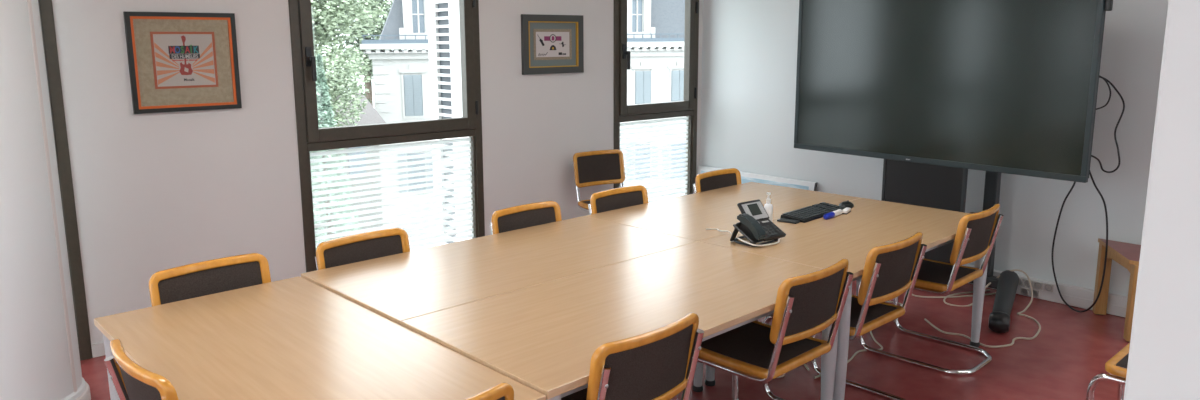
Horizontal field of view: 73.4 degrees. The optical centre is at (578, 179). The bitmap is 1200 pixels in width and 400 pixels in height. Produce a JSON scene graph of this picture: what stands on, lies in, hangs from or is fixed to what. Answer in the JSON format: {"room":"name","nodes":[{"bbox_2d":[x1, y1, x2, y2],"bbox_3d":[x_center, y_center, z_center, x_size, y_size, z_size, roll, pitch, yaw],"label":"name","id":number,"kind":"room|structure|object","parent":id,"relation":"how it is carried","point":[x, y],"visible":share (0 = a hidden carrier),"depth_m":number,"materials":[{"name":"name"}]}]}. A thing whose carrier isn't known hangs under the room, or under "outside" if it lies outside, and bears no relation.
{"room":"meeting room","nodes":[
{"label":"meeting room","id":0,"kind":"room"},
{"bbox_2d":[0,0,90,399],"bbox_3d":[-2.639,-0.257,3.556,0.576,2.750,0.576,-8,13,-39],"label":"wall column","id":1,"kind":"structure","parent":0,"point":[40,357],"depth_m":3.53,"materials":[{"name":"white paint"}]},
{"bbox_2d":[52,0,702,344],"bbox_3d":[-2.499,-0.413,4.471,9.800,2.750,0.120,-8,13,-39],"label":"wall","id":2,"kind":"structure","parent":0,"point":[154,192],"depth_m":4.81,"materials":[{"name":"paint"}]},
{"bbox_2d":[38,0,92,360],"bbox_3d":[-3.222,-0.144,3.813,1.370,2.450,0.157,-8,13,-39],"label":"window","id":3,"kind":"structure","parent":2,"relation":"in","point":[45,6],"depth_m":4.26,"materials":[{"name":"brown metal"}]},
{"bbox_2d":[91,342,104,357],"bbox_3d":[-2.523,0.925,4.582,9.600,0.075,0.012,-8,13,-39],"label":"baseboard","id":4,"kind":"structure","parent":2,"relation":"attached to","point":[98,349],"depth_m":4.46,"materials":[{"name":"white paint"}]},
{"bbox_2d":[123,11,241,113],"bbox_3d":[-2.229,-0.665,4.563,0.572,0.552,0.025,-8,13,-39],"label":"framed print","id":5,"kind":"object","parent":2,"relation":"attached to","point":[178,61],"visible":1,"depth_m":4.55,"materials":[{"name":"black"}]},
{"bbox_2d":[288,0,484,271],"bbox_3d":[-1.238,-0.439,5.460,1.370,2.450,0.157,-8,13,-39],"label":"window","id":6,"kind":"structure","parent":2,"relation":"in","point":[310,137],"depth_m":5.50,"materials":[{"name":"brown metal"}]},
{"bbox_2d":[427,0,471,245],"bbox_3d":[-0.990,-0.573,6.237,0.036,2.550,0.560,-8,13,-39],"label":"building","id":7,"kind":"structure","parent":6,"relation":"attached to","point":[442,15],"depth_m":6.25,"materials":[{"name":"white plastic"}]},
{"bbox_2d":[521,14,583,74],"bbox_3d":[-0.196,-1.047,6.234,0.592,0.448,0.029,-8,13,-39],"label":"framed picture","id":8,"kind":"object","parent":2,"relation":"attached to","point":[550,44],"visible":1,"depth_m":6.22,"materials":[{"name":"grey"}]},
{"bbox_2d":[536,32,569,56],"bbox_3d":[-0.199,-1.047,6.238,0.335,0.195,0.002,-8,13,-39],"label":"print","id":9,"kind":"object","parent":8,"relation":"attached to","point":[548,44],"depth_m":6.24,"materials":[{"name":"white paper"}]},
{"bbox_2d":[614,0,698,202],"bbox_3d":[0.692,-0.725,7.061,1.038,2.450,0.157,-8,13,-39],"label":"window","id":10,"kind":"structure","parent":2,"relation":"in","point":[623,112],"depth_m":7.18,"materials":[{"name":"brown metal"}]},
{"bbox_2d":[80,280,1129,399],"bbox_3d":[0.052,1.514,1.584,9.840,0.120,8.240,-8,13,-39],"label":"floor","id":11,"kind":"structure","parent":0,"point":[1070,348],"depth_m":4.34,"materials":[{"name":"red carpet"}]},
{"bbox_2d":[104,339,178,399],"bbox_3d":[-1.063,0.881,2.483,0.613,0.845,0.465,-10,13,-44],"label":"chair","id":12,"kind":"object","parent":11,"relation":"on","point":[131,381],"visible":1,"depth_m":2.20,"materials":[{"name":"orange wood"}]},
{"bbox_2d":[148,253,270,305],"bbox_3d":[-1.304,0.773,3.127,0.613,0.845,0.465,9,13,43],"label":"chair","id":13,"kind":"object","parent":11,"relation":"on","point":[198,279],"visible":0.21,"depth_m":3.23,"materials":[{"name":"orange wood"}]},
{"bbox_2d":[94,276,545,399],"bbox_3d":[-0.918,0.911,2.637,0.769,0.730,1.619,-9,13,-42],"label":"meeting table","id":14,"kind":"object","parent":11,"relation":"on","point":[295,338],"visible":0.91,"depth_m":2.58,"materials":[{"name":"brown wood"}]},
{"bbox_2d":[315,228,409,269],"bbox_3d":[-0.813,0.694,3.571,0.613,0.845,0.465,9,13,43],"label":"chair","id":15,"kind":"object","parent":11,"relation":"on","point":[364,246],"visible":0.15,"depth_m":3.68,"materials":[{"name":"black fabric"}]},
{"bbox_2d":[465,382,513,399],"bbox_3d":[-0.491,0.929,2.178,0.465,0.845,0.613,-9,13,-40],"label":"chair","id":16,"kind":"object","parent":11,"relation":"on","point":[502,391],"visible":1,"depth_m":2.02,"materials":[{"name":"orange wood"}]},
{"bbox_2d":[301,216,697,324],"bbox_3d":[-0.295,0.715,3.735,1.648,0.740,0.820,-9,13,-42],"label":"meeting table","id":17,"kind":"object","parent":11,"relation":"on","point":[400,287],"visible":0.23,"depth_m":3.53,"materials":[{"name":"brown wood"}]},
{"bbox_2d":[489,201,561,234],"bbox_3d":[-0.117,0.584,4.191,0.465,0.845,0.613,-10,13,-43],"label":"chair","id":18,"kind":"object","parent":11,"relation":"on","point":[538,213],"visible":0.14,"depth_m":4.31,"materials":[{"name":"black fabric"}]},
{"bbox_2d":[572,149,648,211],"bbox_3d":[0.277,0.222,6.299,0.465,0.845,0.613,-6,11,-30],"label":"chair","id":19,"kind":"object","parent":11,"relation":"on","point":[599,167],"visible":0.45,"depth_m":6.45,"materials":[{"name":"black fabric"}]},
{"bbox_2d":[588,185,647,214],"bbox_3d":[0.398,0.501,4.654,0.465,0.845,0.613,-9,13,-42],"label":"chair","id":20,"kind":"object","parent":11,"relation":"on","point":[622,197],"visible":0.19,"depth_m":4.78,"materials":[{"name":"orange wood"}]},
{"bbox_2d":[401,242,837,399],"bbox_3d":[0.253,0.811,3.148,1.648,0.740,0.795,-9,13,-42],"label":"meeting table","id":21,"kind":"object","parent":11,"relation":"on","point":[544,337],"visible":0.73,"depth_m":2.94,"materials":[{"name":"brown wood"}]},
{"bbox_2d":[561,313,703,399],"bbox_3d":[0.064,0.838,2.690,0.465,0.845,0.613,-9,13,-42],"label":"chair","id":22,"kind":"object","parent":11,"relation":"on","point":[660,363],"visible":0.95,"depth_m":2.44,"materials":[{"name":"black fabric"}]},
{"bbox_2d":[693,168,741,192],"bbox_3d":[1.092,0.389,5.284,0.465,0.845,0.613,-9,13,-42],"label":"chair","id":23,"kind":"object","parent":11,"relation":"on","point":[715,179],"visible":0.11,"depth_m":5.41,"materials":[{"name":"orange wood"}]},
{"bbox_2d":[586,182,859,379],"bbox_3d":[0.895,0.522,4.816,1.586,0.740,0.820,-9,13,-42],"label":"meeting table","id":24,"kind":"object","parent":11,"relation":"on","point":[689,216],"visible":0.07,"depth_m":4.69,"materials":[{"name":"brown wood"}]},
{"bbox_2d":[706,228,731,233],"bbox_3d":[0.729,0.260,4.085,0.053,0.023,0.199,-6,11,-30],"label":"cable","id":25,"kind":"object","parent":24,"relation":"on","point":[710,228],"visible":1,"depth_m":4.12,"materials":[{"name":"beige plastic"}]},
{"bbox_2d":[764,192,772,220],"bbox_3d":[1.015,0.150,4.307,0.046,0.162,0.046,-8,13,-39],"label":"pump bottle","id":26,"kind":"object","parent":24,"relation":"on","point":[768,207],"visible":0.8,"depth_m":4.29,"materials":[{"name":"white plastic"}]},
{"bbox_2d":[693,165,817,193],"bbox_3d":[1.484,0.225,7.042,0.156,0.548,1.272,-8,13,-39],"label":"radiator","id":27,"kind":"object","parent":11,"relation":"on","point":[746,177],"visible":0.23,"depth_m":6.88,"materials":[{"name":"white metal"}]},
{"bbox_2d":[672,258,852,399],"bbox_3d":[0.759,0.725,3.320,0.465,0.845,0.613,-9,13,-42],"label":"chair","id":28,"kind":"object","parent":11,"relation":"on","point":[807,304],"visible":0.89,"depth_m":3.15,"materials":[{"name":"black fabric"}]},
{"bbox_2d":[777,364,808,377],"bbox_3d":[1.095,0.977,4.302,0.244,0.010,0.413,1,10,7],"label":"cable","id":29,"kind":"object","parent":11,"relation":"on","point":[807,368],"visible":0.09,"depth_m":4.17,"materials":[{"name":"beige plastic"}]},
{"bbox_2d":[699,198,987,399],"bbox_3d":[1.444,0.618,4.228,1.586,0.740,0.795,-9,13,-42],"label":"meeting table","id":30,"kind":"object","parent":11,"relation":"on","point":[821,243],"visible":0.56,"depth_m":4.03,"materials":[{"name":"brown wood"}]},
{"bbox_2d":[730,199,785,246],"bbox_3d":[0.866,0.212,3.902,0.257,0.177,0.220,-8,12,-36],"label":"desk phone","id":31,"kind":"object","parent":30,"relation":"on","point":[755,225],"visible":1,"depth_m":3.88,"materials":[{"name":"black plastic"}]},
{"bbox_2d":[777,218,799,223],"bbox_3d":[1.129,0.222,4.328,0.110,0.012,0.056,7,12,38],"label":"remote control","id":32,"kind":"object","parent":30,"relation":"on","point":[780,219],"visible":1,"depth_m":4.32,"materials":[{"name":"grey plastic"}]},
{"bbox_2d":[781,202,844,222],"bbox_3d":[1.322,0.181,4.513,0.470,0.028,0.149,-10,13,-44],"label":"keyboard","id":33,"kind":"object","parent":30,"relation":"on","point":[816,211],"visible":0.94,"depth_m":4.46,"materials":[{"name":"black plastic"}]},
{"bbox_2d":[823,209,842,219],"bbox_3d":[1.400,0.192,4.432,0.032,0.033,0.194,8,13,41],"label":"marker pen","id":34,"kind":"object","parent":30,"relation":"on","point":[829,215],"visible":1,"depth_m":4.41,"materials":[{"name":"white plastic"}]},
{"bbox_2d":[838,200,853,207],"bbox_3d":[1.570,0.143,4.720,0.084,0.031,0.170,5,11,29],"label":"computer mouse","id":35,"kind":"object","parent":30,"relation":"on","point":[847,203],"visible":0.83,"depth_m":4.68,"materials":[{"name":"black plastic"}]},
{"bbox_2d":[842,207,850,213],"bbox_3d":[1.512,0.177,4.543,0.028,0.024,0.090,6,11,32],"label":"eraser","id":36,"kind":"object","parent":30,"relation":"on","point":[846,210],"visible":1,"depth_m":4.52,"materials":[{"name":"white plastic"}]},
{"bbox_2d":[763,232,926,399],"bbox_3d":[1.241,0.648,3.756,0.465,0.845,0.613,-9,13,-41],"label":"chair","id":37,"kind":"object","parent":11,"relation":"on","point":[890,271],"visible":0.6,"depth_m":3.54,"materials":[{"name":"orange wood"}]},
{"bbox_2d":[814,301,901,378],"bbox_3d":[1.792,0.883,4.827,0.213,0.010,1.877,6,11,32],"label":"cable","id":38,"kind":"object","parent":11,"relation":"on","point":[880,345],"visible":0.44,"depth_m":4.46,"materials":[{"name":"beige plastic"}]},
{"bbox_2d":[858,204,1003,374],"bbox_3d":[1.912,0.539,4.365,0.465,0.845,0.613,-9,13,-42],"label":"chair","id":39,"kind":"object","parent":11,"relation":"on","point":[976,234],"visible":0.7,"depth_m":4.19,"materials":[{"name":"orange wood"}]},
{"bbox_2d":[881,159,1018,332],"bbox_3d":[2.318,-0.090,5.341,0.846,1.750,1.509,-8,12,-37],"label":"display stand","id":40,"kind":"object","parent":11,"relation":"on","point":[911,183],"visible":0.35,"depth_m":5.31,"materials":[{"name":"grey metal"}]},
{"bbox_2d":[794,0,1112,182],"bbox_3d":[2.249,-0.679,5.138,0.121,1.150,1.998,-8,12,-37],"label":"display screen","id":41,"kind":"object","parent":40,"relation":"attached to","point":[1000,86],"visible":1,"depth_m":4.96,"materials":[{"name":"grey"}]},
{"bbox_2d":[1096,75,1110,109],"bbox_3d":[2.997,-0.510,4.682,0.184,0.259,0.024,1,10,7],"label":"cable","id":42,"kind":"object","parent":41,"relation":"attached to","point":[1104,79],"visible":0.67,"depth_m":4.67,"materials":[{"name":"black plastic"}]},
{"bbox_2d":[1091,77,1124,172],"bbox_3d":[2.966,-0.337,4.691,0.374,0.604,0.097,0,10,0],"label":"cable","id":43,"kind":"object","parent":41,"relation":"attached to","point":[1107,80],"visible":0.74,"depth_m":4.68,"materials":[{"name":"black plastic"}]},
{"bbox_2d":[912,293,995,297],"bbox_3d":[2.522,0.768,5.472,0.651,0.010,0.379,5,11,28],"label":"cable","id":44,"kind":"object","parent":11,"relation":"on","point":[989,293],"visible":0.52,"depth_m":5.38,"materials":[{"name":"beige plastic"}]},
{"bbox_2d":[924,269,1040,347],"bbox_3d":[2.550,0.757,5.001,1.076,0.204,0.692,-8,13,-39],"label":"cable","id":45,"kind":"object","parent":11,"relation":"on","point":[1025,273],"visible":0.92,"depth_m":4.95,"materials":[{"name":"beige plastic"}]},
{"bbox_2d":[1086,343,1129,399],"bbox_3d":[2.348,0.760,3.049,0.465,0.845,0.613,-9,13,-41],"label":"chair","id":46,"kind":"object","parent":11,"relation":"on","point":[1116,366],"visible":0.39,"depth_m":3.11,"materials":[{"name":"orange wood"}]},
{"bbox_2d":[1092,238,1140,341],"bbox_3d":[3.458,0.697,4.469,0.469,0.475,1.185,-8,13,-39],"label":"side table","id":47,"kind":"object","parent":11,"relation":"on","point":[1127,255],"visible":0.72,"depth_m":4.80,"materials":[{"name":"brown laminate"}]},
{"bbox_2d":[700,0,1168,295],"bbox_3d":[3.757,-0.452,4.428,0.120,2.750,8.000,-8,13,-39],"label":"wall","id":48,"kind":"structure","parent":0,"point":[748,88],"depth_m":5.44,"materials":[{"name":"white paint"}]},
{"bbox_2d":[1018,278,1023,285],"bbox_3d":[2.963,0.685,5.413,0.012,0.050,0.054,-8,13,-39],"label":"power socket","id":49,"kind":"object","parent":48,"relation":"attached to","point":[1021,280],"visible":0.54,"depth_m":5.40,"materials":[{"name":"grey plastic"}]},
{"bbox_2d":[1020,287,1028,295],"bbox_3d":[2.989,0.750,5.393,0.012,0.050,0.054,-8,13,-39],"label":"power socket","id":50,"kind":"object","parent":48,"relation":"attached to","point":[1024,291],"visible":1,"depth_m":5.39,"materials":[{"name":"grey plastic"}]},
{"bbox_2d":[1024,279,1032,287],"bbox_3d":[3.001,0.693,5.368,0.012,0.050,0.054,-8,13,-39],"label":"power socket","id":51,"kind":"object","parent":48,"relation":"attached to","point":[1026,282],"visible":0.77,"depth_m":5.37,"materials":[{"name":"grey plastic"}]},
{"bbox_2d":[1030,289,1039,297],"bbox_3d":[3.031,0.758,5.344,0.012,0.050,0.054,-8,13,-39],"label":"power socket","id":52,"kind":"object","parent":48,"relation":"attached to","point":[1036,293],"visible":0.75,"depth_m":5.33,"materials":[{"name":"grey plastic"}]},
{"bbox_2d":[1034,281,1042,289],"bbox_3d":[3.040,0.700,5.322,0.012,0.050,0.054,-8,13,-39],"label":"power socket","id":53,"kind":"object","parent":48,"relation":"attached to","point":[1037,285],"visible":1,"depth_m":5.32,"materials":[{"name":"grey plastic"}]},
{"bbox_2d":[962,264,1127,316],"bbox_3d":[4.378,0.979,3.801,0.050,0.126,5.700,-8,13,-39],"label":"trim","id":54,"kind":"structure","parent":48,"relation":"attached to","point":[1076,296],"depth_m":5.17,"materials":[{"name":"white plastic"}]},
{"bbox_2d":[1044,283,1053,291],"bbox_3d":[3.080,0.708,5.275,0.012,0.050,0.054,-8,13,-39],"label":"power socket","id":55,"kind":"object","parent":48,"relation":"attached to","point":[1047,287],"visible":1,"depth_m":5.27,"materials":[{"name":"grey plastic"}]},
{"bbox_2d":[1051,171,1107,312],"bbox_3d":[3.085,0.348,4.976,0.104,0.985,0.361,-2,10,-11],"label":"hanging cable","id":56,"kind":"object","parent":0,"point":[1092,179],"visible":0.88,"depth_m":4.94,"materials":[{"name":"black plastic"}]},
{"bbox_2d":[1124,0,1199,399],"bbox_3d":[2.129,0.291,0.124,0.240,2.750,3.420,-8,13,-39],"label":"wall partition","id":57,"kind":"structure","parent":0,"point":[1164,350],"depth_m":1.30,"materials":[{"name":"white paint"}]},
{"label":"outside","id":58,"kind":"structure","parent":0,"visible":0},
{"bbox_2d":[407,230,435,250],"bbox_3d":[-3.443,3.610,37.376,150.000,0.200,170.000,-8,13,-39],"label":"ground","id":59,"kind":"structure","parent":58,"point":[408,232],"depth_m":40.27,"materials":[{"name":"grey"}]},
{"bbox_2d":[310,54,361,248],"bbox_3d":[-7.058,1.239,22.668,2.995,9.463,3.041,-8,13,-39],"label":"conifer","id":60,"kind":"object","parent":59,"relation":"on","point":[323,96],"visible":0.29,"depth_m":22.09,"materials":[{"name":"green plant"}]},
{"bbox_2d":[314,47,370,101],"bbox_3d":[-13.783,-1.849,38.333,7.239,10.400,6.875,2,10,14],"label":"broadleaf tree","id":61,"kind":"object","parent":59,"relation":"on","point":[366,89],"visible":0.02,"depth_m":39.52,"materials":[{"name":"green plant"}]},
{"bbox_2d":[311,0,387,164],"bbox_3d":[-9.290,-2.603,24.613,7.042,16.421,6.051,-4,10,-20],"label":"broadleaf tree","id":62,"kind":"object","parent":59,"relation":"on","point":[320,12],"visible":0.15,"depth_m":24.39,"materials":[{"name":"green plant"}]},
{"bbox_2d":[314,92,385,240],"bbox_3d":[-10.425,0.480,32.226,4.100,7.800,4.800,-8,13,-39],"label":"house","id":63,"kind":"structure","parent":59,"relation":"on","point":[371,116],"depth_m":31.38,"materials":[{"name":"grey paint"}]},
{"bbox_2d":[320,0,410,105],"bbox_3d":[-16.491,-9.764,61.550,8.688,18.262,10.165,-1,10,-1],"label":"broadleaf tree","id":64,"kind":"object","parent":59,"relation":"on","point":[358,42],"visible":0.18,"depth_m":60.02,"materials":[{"name":"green plant"}]},
{"bbox_2d":[360,0,685,230],"bbox_3d":[-1.862,-6.036,48.106,21.300,15.200,11.600,-3,10,-14],"label":"building","id":65,"kind":"structure","parent":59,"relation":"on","point":[401,78],"depth_m":42.35,"materials":[{"name":"white stone"}]},
{"bbox_2d":[397,154,406,191],"bbox_3d":[-9.126,-0.330,41.708,0.420,2.000,0.065,-3,10,-14],"label":"shutter","id":66,"kind":"object","parent":65,"relation":"hanging from","point":[398,161],"depth_m":41.69,"materials":[{"name":"grey"}]},
{"bbox_2d":[404,75,413,115],"bbox_3d":[-8.670,-4.292,41.158,0.420,2.090,0.065,-3,10,-14],"label":"shutter","id":67,"kind":"object","parent":65,"relation":"hanging from","point":[408,79],"depth_m":41.15,"materials":[{"name":"grey"}]},
{"bbox_2d":[413,75,422,115],"bbox_3d":[-8.244,-4.313,41.264,0.420,2.090,0.065,-3,10,-14],"label":"shutter","id":68,"kind":"object","parent":65,"relation":"hanging from","point":[417,79],"depth_m":41.26,"materials":[{"name":"grey"}]},
{"bbox_2d":[426,153,433,188],"bbox_3d":[-7.730,-0.399,42.053,0.420,2.000,0.065,-3,10,-14],"label":"shutter","id":69,"kind":"object","parent":65,"relation":"hanging from","point":[427,158],"depth_m":42.03,"materials":[{"name":"grey"}]},
{"bbox_2d":[627,145,633,180],"bbox_3d":[2.879,-0.923,44.673,0.420,2.000,0.065,-3,10,-14],"label":"shutter","id":70,"kind":"object","parent":65,"relation":"hanging from","point":[627,145],"depth_m":44.65,"materials":[{"name":"grey"}]},
{"bbox_2d":[636,71,642,103],"bbox_3d":[3.335,-4.885,44.123,0.420,2.090,0.065,-3,10,-14],"label":"shutter","id":71,"kind":"object","parent":65,"relation":"hanging from","point":[639,74],"depth_m":44.07,"materials":[{"name":"grey"}]},
{"bbox_2d":[643,71,650,103],"bbox_3d":[3.761,-4.906,44.229,0.420,2.090,0.065,-3,10,-14],"label":"shutter","id":72,"kind":"object","parent":65,"relation":"hanging from","point":[646,74],"depth_m":44.18,"materials":[{"name":"grey"}]},
{"bbox_2d":[651,146,658,176],"bbox_3d":[4.275,-0.992,45.018,0.420,2.000,0.065,-3,10,-14],"label":"shutter","id":73,"kind":"object","parent":65,"relation":"hanging from","point":[657,146],"depth_m":45.00,"materials":[{"name":"grey"}]},
{"bbox_2d":[662,145,669,178],"bbox_3d":[4.915,-1.024,45.176,0.420,2.000,0.065,-3,10,-14],"label":"shutter","id":74,"kind":"object","parent":65,"relation":"hanging from","point":[665,145],"depth_m":45.16,"materials":[{"name":"grey"}]},
{"bbox_2d":[672,71,678,100],"bbox_3d":[5.371,-4.986,44.627,0.420,2.090,0.065,-3,10,-14],"label":"shutter","id":75,"kind":"object","parent":65,"relation":"hanging from","point":[675,74],"depth_m":44.57,"materials":[{"name":"grey"}]},
{"bbox_2d":[679,70,683,100],"bbox_3d":[5.798,-5.007,44.732,0.420,2.090,0.065,-3,10,-14],"label":"shutter","id":76,"kind":"object","parent":65,"relation":"hanging from","point":[681,72],"depth_m":44.65,"materials":[{"name":"grey"}]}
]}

